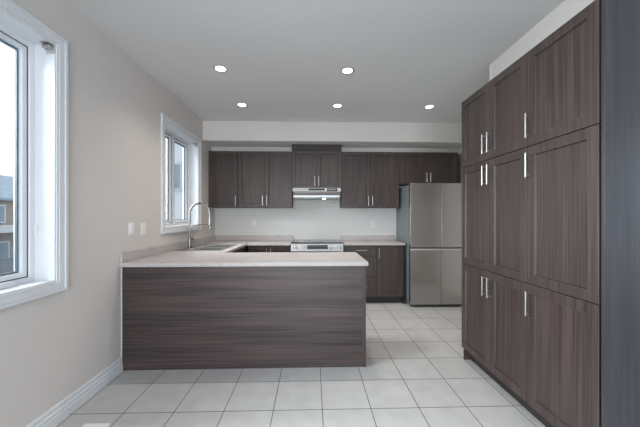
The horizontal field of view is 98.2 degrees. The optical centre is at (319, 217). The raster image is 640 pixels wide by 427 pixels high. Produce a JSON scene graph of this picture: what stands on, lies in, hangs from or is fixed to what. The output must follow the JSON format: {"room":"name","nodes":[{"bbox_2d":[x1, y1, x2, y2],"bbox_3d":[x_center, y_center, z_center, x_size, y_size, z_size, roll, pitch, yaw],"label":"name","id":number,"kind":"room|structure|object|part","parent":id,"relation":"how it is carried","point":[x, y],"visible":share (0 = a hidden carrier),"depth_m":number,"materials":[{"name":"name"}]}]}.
{"room":"kitchen","nodes":[
{"label":"kitchen","id":0,"kind":"room"},
{"bbox_2d":[0,0,214,426],"bbox_3d":[-1.739,-0.062,0.678,0.200,2.724,8.250,0,0,-2],"label":"wall","id":1,"kind":"structure","parent":0,"point":[52,345],"depth_m":2.04,"materials":[{"name":"beige paint"}]},
{"bbox_2d":[0,0,67,309],"bbox_3d":[-1.736,-0.341,1.060,0.214,1.629,1.513,0,0,-2],"label":"window","id":2,"kind":"structure","parent":1,"relation":"in","point":[40,78],"depth_m":1.74,"materials":[{"name":"white plastic"}]},
{"bbox_3d":[-1.819,-0.341,1.393,0.052,1.413,0.626,0,0,-2],"label":"sash","id":3,"kind":"part","parent":2,"relation":"part of","materials":[{"name":"white plastic"}]},
{"bbox_3d":[-1.777,0.074,1.737,0.018,0.060,0.016,0,0,-2],"label":"lock lever","id":4,"kind":"part","parent":2,"relation":"part of","materials":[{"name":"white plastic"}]},
{"bbox_2d":[39,41,54,53],"bbox_3d":[-1.690,-1.051,1.716,0.054,0.050,0.044,0,0,-2],"label":"bracket","id":5,"kind":"object","parent":2,"relation":"attached to","point":[49,48],"visible":1,"depth_m":1.72,"materials":[{"name":"silver metal"}]},
{"bbox_3d":[-1.690,-1.074,1.715,0.054,0.002,0.042,0,0,-2],"label":"plate","id":6,"kind":"part","parent":5,"relation":"part of","materials":[{"name":"silver metal"}]},
{"bbox_3d":[-1.691,-1.051,1.737,0.054,0.050,0.002,0,0,-2],"label":"plate","id":7,"kind":"part","parent":5,"relation":"part of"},
{"bbox_2d":[26,357,122,426],"bbox_3d":[-1.600,1.241,-0.448,0.017,0.118,5.592,0,0,-2],"label":"baseboard","id":8,"kind":"structure","parent":1,"relation":"attached to","point":[61,410],"depth_m":1.90,"materials":[{"name":"white paint"}]},
{"bbox_2d":[121,267,121,356],"bbox_3d":[-1.682,0.861,2.353,0.005,0.878,0.012,0,0,-2],"label":"trim","id":9,"kind":"structure","parent":1,"relation":"attached to","point":[121,267],"depth_m":2.35,"materials":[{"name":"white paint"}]},
{"bbox_2d":[129,223,133,235],"bbox_3d":[-1.683,0.104,2.477,0.010,0.114,0.072,0,0,-2],"label":"light switch","id":10,"kind":"object","parent":1,"relation":"attached to","point":[131,225],"visible":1,"depth_m":2.47,"materials":[{"name":"white plastic"}]},
{"bbox_2d":[141,223,145,234],"bbox_3d":[-1.689,0.110,2.657,0.008,0.114,0.072,0,0,-2],"label":"wall outlet","id":11,"kind":"object","parent":1,"relation":"attached to","point":[143,225],"visible":1,"depth_m":2.65,"materials":[{"name":"white plastic"}]},
{"bbox_2d":[161,113,200,233],"bbox_3d":[-1.801,-0.469,3.478,0.214,1.297,1.039,0,0,-2],"label":"window","id":12,"kind":"structure","parent":1,"relation":"in","point":[171,130],"depth_m":3.56,"materials":[{"name":"white plastic"}]},
{"bbox_3d":[-1.869,-0.469,3.259,0.052,1.081,0.390,0,0,-2],"label":"sash","id":13,"kind":"part","parent":12,"relation":"part of","materials":[{"name":"white plastic"}]},
{"bbox_3d":[-1.881,-0.469,3.692,0.052,1.081,0.390,0,0,-2],"label":"sash","id":14,"kind":"part","parent":12,"relation":"part of","materials":[{"name":"white plastic"}]},
{"bbox_2d":[120,235,292,262],"bbox_3d":[-1.067,0.340,3.483,1.294,0.086,2.277,0,0,-2],"label":"backsplash","id":15,"kind":"structure","parent":1,"relation":"attached to","point":[127,256],"depth_m":3.44,"materials":[{"name":"laminate"}]},
{"bbox_2d":[54,300,545,426],"bbox_3d":[1.370,1.360,0.762,6.420,0.120,8.250,0,0,-2],"label":"floor","id":16,"kind":"structure","parent":0,"point":[416,373],"depth_m":2.05,"materials":[{"name":"tile"}]},
{"bbox_2d":[82,423,110,426],"bbox_3d":[-1.390,1.296,1.590,0.157,0.007,0.305,0,0,-2],"label":"floor vent","id":17,"kind":"object","parent":16,"relation":"in","point":[86,424],"visible":1,"depth_m":1.73,"materials":[{"name":"white metal"}]},
{"bbox_2d":[231,246,247,252],"bbox_3d":[-1.381,0.860,3.814,0.682,0.880,1.597,0,0,-2],"label":"base cabinet","id":18,"kind":"object","parent":16,"relation":"on","point":[244,249],"visible":0.02,"depth_m":3.86,"materials":[{"name":"brown wood"}]},
{"bbox_3d":[-1.086,0.806,3.774,0.018,0.760,0.491,0,0,-2],"label":"door","id":19,"kind":"part","parent":18,"relation":"part of","materials":[{"name":"brown wood"}]},
{"bbox_2d":[122,266,365,369],"bbox_3d":[-0.649,0.860,2.710,2.078,0.880,0.659,0,0,-2],"label":"peninsula base panel","id":20,"kind":"object","parent":16,"relation":"on","point":[174,318],"visible":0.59,"depth_m":2.38,"materials":[{"name":"brown wood"}]},
{"bbox_2d":[119,235,367,266],"bbox_3d":[-0.664,0.358,3.490,2.100,0.122,2.284,0,0,-2],"label":"countertop","id":21,"kind":"structure","parent":20,"relation":"on","point":[166,255],"depth_m":2.65,"materials":[{"name":"laminate"}]},
{"bbox_2d":[187,202,211,247],"bbox_3d":[-1.489,0.093,3.431,0.301,0.564,0.060,0,0,-2],"label":"kitchen faucet","id":22,"kind":"object","parent":21,"relation":"on","point":[202,203],"visible":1,"depth_m":3.42,"materials":[{"name":"silver metal"}]},
{"bbox_2d":[176,244,237,250],"bbox_3d":[-1.399,0.468,3.518,0.515,0.186,0.700,0,0,-2],"label":"sink","id":23,"kind":"object","parent":21,"relation":"in","point":[202,247],"visible":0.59,"depth_m":3.50,"materials":[{"name":"silver metal"}]},
{"bbox_3d":[-1.359,0.470,3.352,0.385,0.182,0.305,0,0,-2],"label":"bowl","id":24,"kind":"part","parent":23,"relation":"part of","materials":[{"name":"silver metal"}]},
{"bbox_3d":[-1.368,0.470,3.687,0.385,0.182,0.305,0,0,-2],"label":"bowl","id":25,"kind":"part","parent":23,"relation":"part of","materials":[{"name":"silver metal"}]},
{"bbox_3d":[0.377,0.860,2.725,0.026,0.880,0.633,0,0,-2],"label":"panel","id":26,"kind":"part","parent":20,"relation":"part of","materials":[{"name":"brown wood"}]},
{"bbox_2d":[248,245,290,251],"bbox_3d":[-0.761,0.860,4.347,0.625,0.880,0.566,0,0,-2],"label":"base cabinet","id":27,"kind":"object","parent":16,"relation":"on","point":[250,248],"visible":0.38,"depth_m":4.10,"materials":[{"name":"brown wood"}]},
{"bbox_3d":[-0.912,0.806,4.106,0.306,0.760,0.018,0,0,-2],"label":"door","id":28,"kind":"part","parent":27,"relation":"part of","materials":[{"name":"brown wood"}]},
{"bbox_3d":[-0.600,0.806,4.114,0.311,0.760,0.018,0,0,-2],"label":"door","id":29,"kind":"part","parent":27,"relation":"part of","materials":[{"name":"brown wood"}]},
{"bbox_2d":[291,239,342,251],"bbox_3d":[-0.047,0.835,4.323,0.776,0.931,0.611,0,0,-2],"label":"range","id":30,"kind":"object","parent":16,"relation":"on","point":[334,245],"visible":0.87,"depth_m":4.09,"materials":[{"name":"silver metal"}]},
{"bbox_3d":[-0.040,0.789,4.087,0.764,0.572,0.034,0,0,-2],"label":"oven door","id":31,"kind":"part","parent":30,"relation":"part of","materials":[{"name":"silver metal"}]},
{"bbox_2d":[291,239,342,243],"bbox_3d":[-0.048,0.379,4.368,0.776,0.017,0.520,0,0,-2],"label":"cooktop","id":32,"kind":"object","parent":30,"relation":"in","point":[334,241],"depth_m":4.24,"materials":[{"name":"silver ceramic"}]},
{"bbox_3d":[-0.041,0.444,4.099,0.770,0.112,0.051,0,0,-2],"label":"control panel","id":33,"kind":"part","parent":30,"relation":"part of","materials":[{"name":"silver metal"}]},
{"bbox_2d":[343,245,376,302],"bbox_3d":[0.594,0.860,4.383,0.494,0.880,0.566,0,0,-2],"label":"base cabinet","id":34,"kind":"object","parent":16,"relation":"on","point":[369,252],"visible":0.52,"depth_m":4.14,"materials":[{"name":"brown wood"}]},
{"bbox_3d":[0.600,0.501,4.147,0.491,0.151,0.018,0,0,-2],"label":"drawer","id":35,"kind":"part","parent":34,"relation":"part of","materials":[{"name":"brown wood"}]},
{"bbox_3d":[0.600,0.731,4.147,0.491,0.302,0.018,0,0,-2],"label":"drawer","id":36,"kind":"part","parent":34,"relation":"part of","materials":[{"name":"brown wood"}]},
{"bbox_3d":[0.600,1.036,4.147,0.491,0.302,0.018,0,0,-2],"label":"drawer","id":37,"kind":"part","parent":34,"relation":"part of","materials":[{"name":"brown wood"}]},
{"bbox_2d":[340,235,404,245],"bbox_3d":[0.807,0.358,4.398,0.924,0.122,0.549,0,0,-2],"label":"countertop","id":38,"kind":"structure","parent":34,"relation":"on","point":[348,240],"depth_m":4.59,"materials":[{"name":"laminate"}]},
{"bbox_2d":[375,245,403,303],"bbox_3d":[1.050,0.860,4.396,0.417,0.880,0.566,0,0,-2],"label":"base cabinet","id":39,"kind":"object","parent":16,"relation":"on","point":[390,258],"visible":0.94,"depth_m":4.16,"materials":[{"name":"brown wood"}]},
{"bbox_3d":[1.250,0.860,4.421,0.016,0.880,0.528,0,0,-2],"label":"panel","id":40,"kind":"part","parent":39,"relation":"part of","materials":[{"name":"brown wood"}]},
{"bbox_2d":[396,182,461,305],"bbox_3d":[1.743,0.397,4.341,0.904,1.806,0.686,0,0,-2],"label":"refrigerator","id":41,"kind":"object","parent":16,"relation":"on","point":[428,215],"visible":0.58,"depth_m":4.00,"materials":[{"name":"silver metal"}]},
{"bbox_3d":[1.522,-0.030,4.018,0.446,0.929,0.050,0,0,-2],"label":"door","id":42,"kind":"part","parent":41,"relation":"part of","materials":[{"name":"silver metal"}]},
{"bbox_3d":[1.522,0.866,4.018,0.446,0.784,0.050,0,0,-2],"label":"door","id":43,"kind":"part","parent":41,"relation":"part of","materials":[{"name":"silver metal"}]},
{"bbox_3d":[1.977,-0.030,4.030,0.452,0.929,0.050,0,0,-2],"label":"door","id":44,"kind":"part","parent":41,"relation":"part of","materials":[{"name":"silver metal"}]},
{"bbox_3d":[1.977,0.866,4.030,0.452,0.784,0.050,0,0,-2],"label":"door","id":45,"kind":"part","parent":41,"relation":"part of","materials":[{"name":"silver metal"}]},
{"bbox_2d":[462,53,538,419],"bbox_3d":[1.591,0.122,2.165,0.640,2.355,0.776,0,0,-2],"label":"pantry cabinet","id":46,"kind":"object","parent":16,"relation":"on","point":[494,144],"visible":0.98,"depth_m":2.07,"materials":[{"name":"brown wood"}]},
{"bbox_3d":[1.609,0.122,2.547,0.584,2.355,0.013,0,0,-2],"label":"panel","id":47,"kind":"part","parent":46,"relation":"part of","materials":[{"name":"brown wood"}]},
{"bbox_3d":[1.313,-0.015,2.348,0.018,0.864,0.394,0,0,-2],"label":"door","id":48,"kind":"part","parent":46,"relation":"part of","materials":[{"name":"brown wood"}]},
{"bbox_3d":[1.313,-0.752,2.348,0.018,0.602,0.394,0,0,-2],"label":"door","id":49,"kind":"part","parent":46,"relation":"part of","materials":[{"name":"brown wood"}]},
{"bbox_3d":[1.313,0.804,2.348,0.018,0.764,0.394,0,0,-2],"label":"door","id":50,"kind":"part","parent":46,"relation":"part of","materials":[{"name":"brown wood"}]},
{"bbox_3d":[1.289,-0.576,2.186,0.038,0.152,0.010,0,0,-2],"label":"handle","id":51,"kind":"part","parent":46,"relation":"part of","materials":[{"name":"silver metal"}]},
{"bbox_3d":[1.289,-0.329,2.186,0.038,0.152,0.010,0,0,-2],"label":"handle","id":52,"kind":"part","parent":46,"relation":"part of","materials":[{"name":"silver metal"}]},
{"bbox_3d":[1.289,0.541,2.186,0.038,0.152,0.010,0,0,-2],"label":"handle","id":53,"kind":"part","parent":46,"relation":"part of","materials":[{"name":"silver metal"}]},
{"bbox_3d":[1.291,-0.576,2.126,0.038,0.152,0.010,0,0,-2],"label":"handle","id":54,"kind":"part","parent":46,"relation":"part of","materials":[{"name":"silver metal"}]},
{"bbox_3d":[1.291,-0.329,2.126,0.038,0.152,0.010,0,0,-2],"label":"handle","id":55,"kind":"part","parent":46,"relation":"part of","materials":[{"name":"silver metal"}]},
{"bbox_3d":[1.291,0.541,2.126,0.038,0.152,0.010,0,0,-2],"label":"handle","id":56,"kind":"part","parent":46,"relation":"part of","materials":[{"name":"silver metal"}]},
{"bbox_3d":[1.323,-0.752,1.959,0.018,0.602,0.375,0,0,-2],"label":"door","id":57,"kind":"part","parent":46,"relation":"part of","materials":[{"name":"brown wood"}]},
{"bbox_3d":[1.323,-0.015,1.959,0.018,0.864,0.375,0,0,-2],"label":"door","id":58,"kind":"part","parent":46,"relation":"part of","materials":[{"name":"brown wood"}]},
{"bbox_3d":[1.323,0.804,1.959,0.018,0.764,0.375,0,0,-2],"label":"door","id":59,"kind":"part","parent":46,"relation":"part of","materials":[{"name":"brown wood"}]},
{"bbox_2d":[524,0,639,426],"bbox_3d":[1.608,0.122,1.541,0.640,2.355,0.470,0,0,-2],"label":"pantry cabinet","id":60,"kind":"object","parent":16,"relation":"on","point":[582,117],"visible":1,"depth_m":1.41,"materials":[{"name":"brown wood"}]},
{"bbox_3d":[1.301,-0.576,1.739,0.038,0.152,0.010,0,0,-2],"label":"handle","id":61,"kind":"part","parent":60,"relation":"part of","materials":[{"name":"silver metal"}]},
{"bbox_3d":[1.301,-0.329,1.739,0.038,0.152,0.010,0,0,-2],"label":"handle","id":62,"kind":"part","parent":60,"relation":"part of","materials":[{"name":"silver metal"}]},
{"bbox_3d":[1.301,0.541,1.739,0.038,0.152,0.010,0,0,-2],"label":"handle","id":63,"kind":"part","parent":60,"relation":"part of","materials":[{"name":"silver metal"}]},
{"bbox_3d":[1.334,-0.752,1.546,0.018,0.602,0.443,0,0,-2],"label":"door","id":64,"kind":"part","parent":60,"relation":"part of","materials":[{"name":"brown wood"}]},
{"bbox_3d":[1.334,-0.015,1.546,0.018,0.864,0.443,0,0,-2],"label":"door","id":65,"kind":"part","parent":60,"relation":"part of","materials":[{"name":"brown wood"}]},
{"bbox_3d":[1.334,0.804,1.546,0.018,0.764,0.443,0,0,-2],"label":"door","id":66,"kind":"part","parent":60,"relation":"part of","materials":[{"name":"brown wood"}]},
{"bbox_3d":[1.634,0.122,1.315,0.602,2.355,0.016,0,0,-2],"label":"panel","id":67,"kind":"part","parent":60,"relation":"part of","materials":[{"name":"grey wood"}]},
{"bbox_2d":[215,186,403,239],"bbox_3d":[0.371,-0.062,4.762,4.240,2.724,0.200,0,0,-2],"label":"wall","id":68,"kind":"structure","parent":0,"point":[307,219],"depth_m":4.65,"materials":[{"name":"paint"}]},
{"bbox_2d":[209,151,238,207],"bbox_3d":[-1.512,-0.596,4.446,0.455,0.881,0.326,0,0,-2],"label":"upper cabinet","id":69,"kind":"object","parent":68,"relation":"attached to","point":[223,165],"visible":0.97,"depth_m":4.33,"materials":[{"name":"brown wood"}]},
{"bbox_2d":[252,220,256,226],"bbox_3d":[-1.093,0.096,4.618,0.072,0.114,0.008,0,0,-2],"label":"wall outlet","id":70,"kind":"object","parent":68,"relation":"attached to","point":[254,222],"visible":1,"depth_m":4.62,"materials":[{"name":"white plastic"}]},
{"bbox_2d":[238,151,292,207],"bbox_3d":[-0.864,-0.596,4.464,0.837,0.881,0.326,0,0,-2],"label":"upper cabinet","id":71,"kind":"object","parent":68,"relation":"attached to","point":[264,177],"visible":0.99,"depth_m":4.34,"materials":[{"name":"brown wood"}]},
{"bbox_3d":[-1.070,-0.596,4.341,0.415,0.877,0.018,0,0,-2],"label":"door","id":72,"kind":"part","parent":71,"relation":"part of","materials":[{"name":"brown wood"}]},
{"bbox_2d":[212,147,291,150],"bbox_3d":[-1.096,-1.087,4.547,1.296,0.098,0.150,0,0,-2],"label":"trim","id":73,"kind":"structure","parent":71,"relation":"on","point":[213,148],"depth_m":4.47,"materials":[{"name":"paint"}]},
{"bbox_3d":[-0.652,-0.596,4.353,0.414,0.877,0.018,0,0,-2],"label":"door","id":74,"kind":"part","parent":71,"relation":"part of","materials":[{"name":"brown wood"}]},
{"bbox_2d":[292,144,341,188],"bbox_3d":[-0.054,-0.792,4.461,0.778,0.684,0.376,0,0,-2],"label":"upper cabinet","id":75,"kind":"object","parent":68,"relation":"attached to","point":[313,165],"visible":0.98,"depth_m":4.32,"materials":[{"name":"brown wood"}]},
{"bbox_3d":[-0.245,-0.743,4.314,0.385,0.582,0.018,0,0,-2],"label":"door","id":76,"kind":"part","parent":75,"relation":"part of","materials":[{"name":"brown wood"}]},
{"bbox_2d":[293,188,340,199],"bbox_3d":[-0.053,-0.368,4.426,0.734,0.160,0.445,0,0,-2],"label":"range hood","id":77,"kind":"object","parent":75,"relation":"attached to","point":[298,193],"visible":1,"depth_m":4.22,"materials":[{"name":"silver metal"}]},
{"bbox_3d":[0.144,-0.743,4.324,0.385,0.582,0.018,0,0,-2],"label":"door","id":78,"kind":"part","parent":75,"relation":"part of","materials":[{"name":"brown wood"}]},
{"bbox_2d":[340,235,394,239],"bbox_3d":[0.799,0.340,4.662,0.924,0.086,0.020,0,0,-2],"label":"backsplash","id":79,"kind":"structure","parent":68,"relation":"attached to","point":[342,237],"depth_m":4.65,"materials":[{"name":"laminate"}]},
{"bbox_2d":[340,152,398,207],"bbox_3d":[0.792,-0.596,4.509,0.912,0.881,0.326,0,0,-2],"label":"upper cabinet","id":80,"kind":"object","parent":68,"relation":"attached to","point":[369,179],"visible":0.96,"depth_m":4.39,"materials":[{"name":"brown wood"}]},
{"bbox_3d":[0.567,-0.596,4.386,0.452,0.877,0.018,0,0,-2],"label":"door","id":81,"kind":"part","parent":80,"relation":"part of","materials":[{"name":"brown wood"}]},
{"bbox_3d":[1.023,-0.596,4.398,0.452,0.877,0.018,0,0,-2],"label":"door","id":82,"kind":"part","parent":80,"relation":"part of","materials":[{"name":"brown wood"}]},
{"bbox_2d":[399,152,457,185],"bbox_3d":[1.727,-0.779,4.535,0.956,0.514,0.326,0,0,-2],"label":"upper cabinet","id":83,"kind":"object","parent":68,"relation":"attached to","point":[419,167],"visible":0.94,"depth_m":4.42,"materials":[{"name":"brown wood"}]},
{"bbox_2d":[342,148,459,154],"bbox_3d":[1.314,-1.087,4.612,1.962,0.098,0.150,0,0,-2],"label":"trim","id":84,"kind":"structure","parent":83,"relation":"on","point":[454,150],"depth_m":4.54,"materials":[{"name":"paint"}]},
{"bbox_3d":[1.488,-0.779,4.411,0.466,0.510,0.018,0,0,-2],"label":"door","id":85,"kind":"part","parent":83,"relation":"part of","materials":[{"name":"brown wood"}]},
{"bbox_3d":[1.955,-0.779,4.424,0.462,0.510,0.018,0,0,-2],"label":"door","id":86,"kind":"part","parent":83,"relation":"part of","materials":[{"name":"brown wood"}]},
{"bbox_2d":[66,0,564,122],"bbox_3d":[1.370,-1.484,0.762,6.420,0.120,8.250,0,0,-2],"label":"ceiling","id":87,"kind":"structure","parent":0,"point":[284,59],"depth_m":2.34,"materials":[{"name":"paint"}]},
{"bbox_2d":[213,65,227,71],"bbox_3d":[-0.952,-1.421,2.653,0.136,0.006,0.136,0,0,-2],"label":"recessed light","id":88,"kind":"object","parent":87,"relation":"in","point":[220,68],"visible":1,"depth_m":2.65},
{"bbox_2d":[215,66,225,70],"bbox_3d":[-0.952,-1.422,2.653,0.092,0.003,0.092,0,0,-2],"label":"diffuser","id":89,"kind":"object","parent":88,"relation":"attached to","point":[218,68],"depth_m":2.65,"materials":[{"name":"white plastic"}]},
{"bbox_2d":[237,102,246,106],"bbox_3d":[-0.986,-1.421,3.502,0.136,0.006,0.136,0,0,-2],"label":"recessed light","id":90,"kind":"object","parent":87,"relation":"in","point":[240,104],"visible":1,"depth_m":3.49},
{"bbox_2d":[332,103,342,107],"bbox_3d":[0.223,-1.421,3.531,0.136,0.006,0.136,0,0,-2],"label":"recessed light","id":91,"kind":"object","parent":87,"relation":"in","point":[337,105],"visible":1,"depth_m":3.52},
{"bbox_2d":[341,67,354,73],"bbox_3d":[0.267,-1.421,2.689,0.136,0.006,0.136,0,0,-2],"label":"recessed light","id":92,"kind":"object","parent":87,"relation":"in","point":[346,70],"visible":1,"depth_m":2.68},
{"bbox_2d":[343,68,351,72],"bbox_3d":[0.267,-1.422,2.689,0.092,0.003,0.092,0,0,-2],"label":"diffuser","id":93,"kind":"object","parent":92,"relation":"attached to","point":[345,70],"depth_m":2.68,"materials":[{"name":"white plastic"}]},
{"bbox_2d":[424,104,434,108],"bbox_3d":[1.407,-1.421,3.564,0.136,0.006,0.136,0,0,-2],"label":"recessed light","id":94,"kind":"object","parent":87,"relation":"in","point":[430,105],"visible":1,"depth_m":3.55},
{"bbox_2d":[203,121,461,147],"bbox_3d":[0.280,-1.280,4.402,4.040,0.288,0.515,0,0,-2],"label":"soffit","id":95,"kind":"structure","parent":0,"point":[215,133],"depth_m":4.15,"materials":[{"name":"paint"}]},
{"bbox_2d":[458,147,461,182],"bbox_3d":[2.422,-0.062,3.650,0.200,2.724,2.134,0,0,-2],"label":"wall","id":96,"kind":"structure","parent":0,"point":[460,154],"depth_m":4.53,"materials":[{"name":"paint"}]},
{"bbox_2d":[489,63,491,80],"bbox_3d":[1.968,-0.062,2.587,0.765,2.724,0.034,0,0,-2],"label":"wall","id":97,"kind":"structure","parent":0,"point":[490,65],"depth_m":2.58,"materials":[{"name":"paint"}]},
{"bbox_2d":[492,0,593,78],"bbox_3d":[1.768,-1.243,1.953,0.330,0.362,1.224,0,0,-2],"label":"wall","id":98,"kind":"structure","parent":0,"point":[567,9],"depth_m":2.01,"materials":[{"name":"beige paint"}]},
{"label":"outside","id":99,"kind":"structure","parent":0,"visible":0},
{"bbox_3d":[-36.617,3.800,24.013,68.100,0.200,130.000,0,0,-2],"label":"yard","id":100,"kind":"structure","parent":99,"visible":0},
{"bbox_2d":[0,185,13,258],"bbox_3d":[-26.558,0.050,17.384,10.550,7.300,7.800,0,0,-2],"label":"house","id":101,"kind":"structure","parent":100,"relation":"on","point":[6,195],"depth_m":19.94,"materials":[{"name":"brick"}]},
{"bbox_3d":[-22.460,-0.250,19.196,0.020,1.100,1.100,0,0,-2],"label":"pane","id":102,"kind":"part","parent":101,"relation":"part of","materials":[{"name":"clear glass"}]},
{"bbox_3d":[-22.460,2.500,19.196,0.020,1.400,1.600,0,0,-2],"label":"pane","id":103,"kind":"part","parent":101,"relation":"part of","materials":[{"name":"clear glass"}]},
{"bbox_2d":[0,257,13,273],"bbox_3d":[-15.908,2.940,14.773,1.840,1.520,4.720,0,0,-2],"label":"parked car","id":104,"kind":"object","parent":100,"relation":"on","point":[6,265],"visible":0.04,"depth_m":13.81,"materials":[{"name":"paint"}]},
{"bbox_2d":[0,175,13,190],"bbox_3d":[-26.770,0.050,25.181,10.550,7.300,7.800,0,0,-2],"label":"house","id":105,"kind":"structure","parent":100,"relation":"on","point":[7,182],"depth_m":22.64,"materials":[{"name":"brick"}]},
{"bbox_2d":[165,138,182,219],"bbox_3d":[-3.675,-1.300,11.905,3.500,10.000,6.400,0,0,-2],"label":"house","id":106,"kind":"structure","parent":100,"relation":"on","point":[178,150],"depth_m":8.88,"materials":[{"name":"white"}]},
{"bbox_3d":[-4.551,-1.300,8.809,0.180,0.760,0.020,0,0,-2],"label":"pane","id":107,"kind":"part","parent":106,"relation":"part of","materials":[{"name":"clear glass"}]}
]}

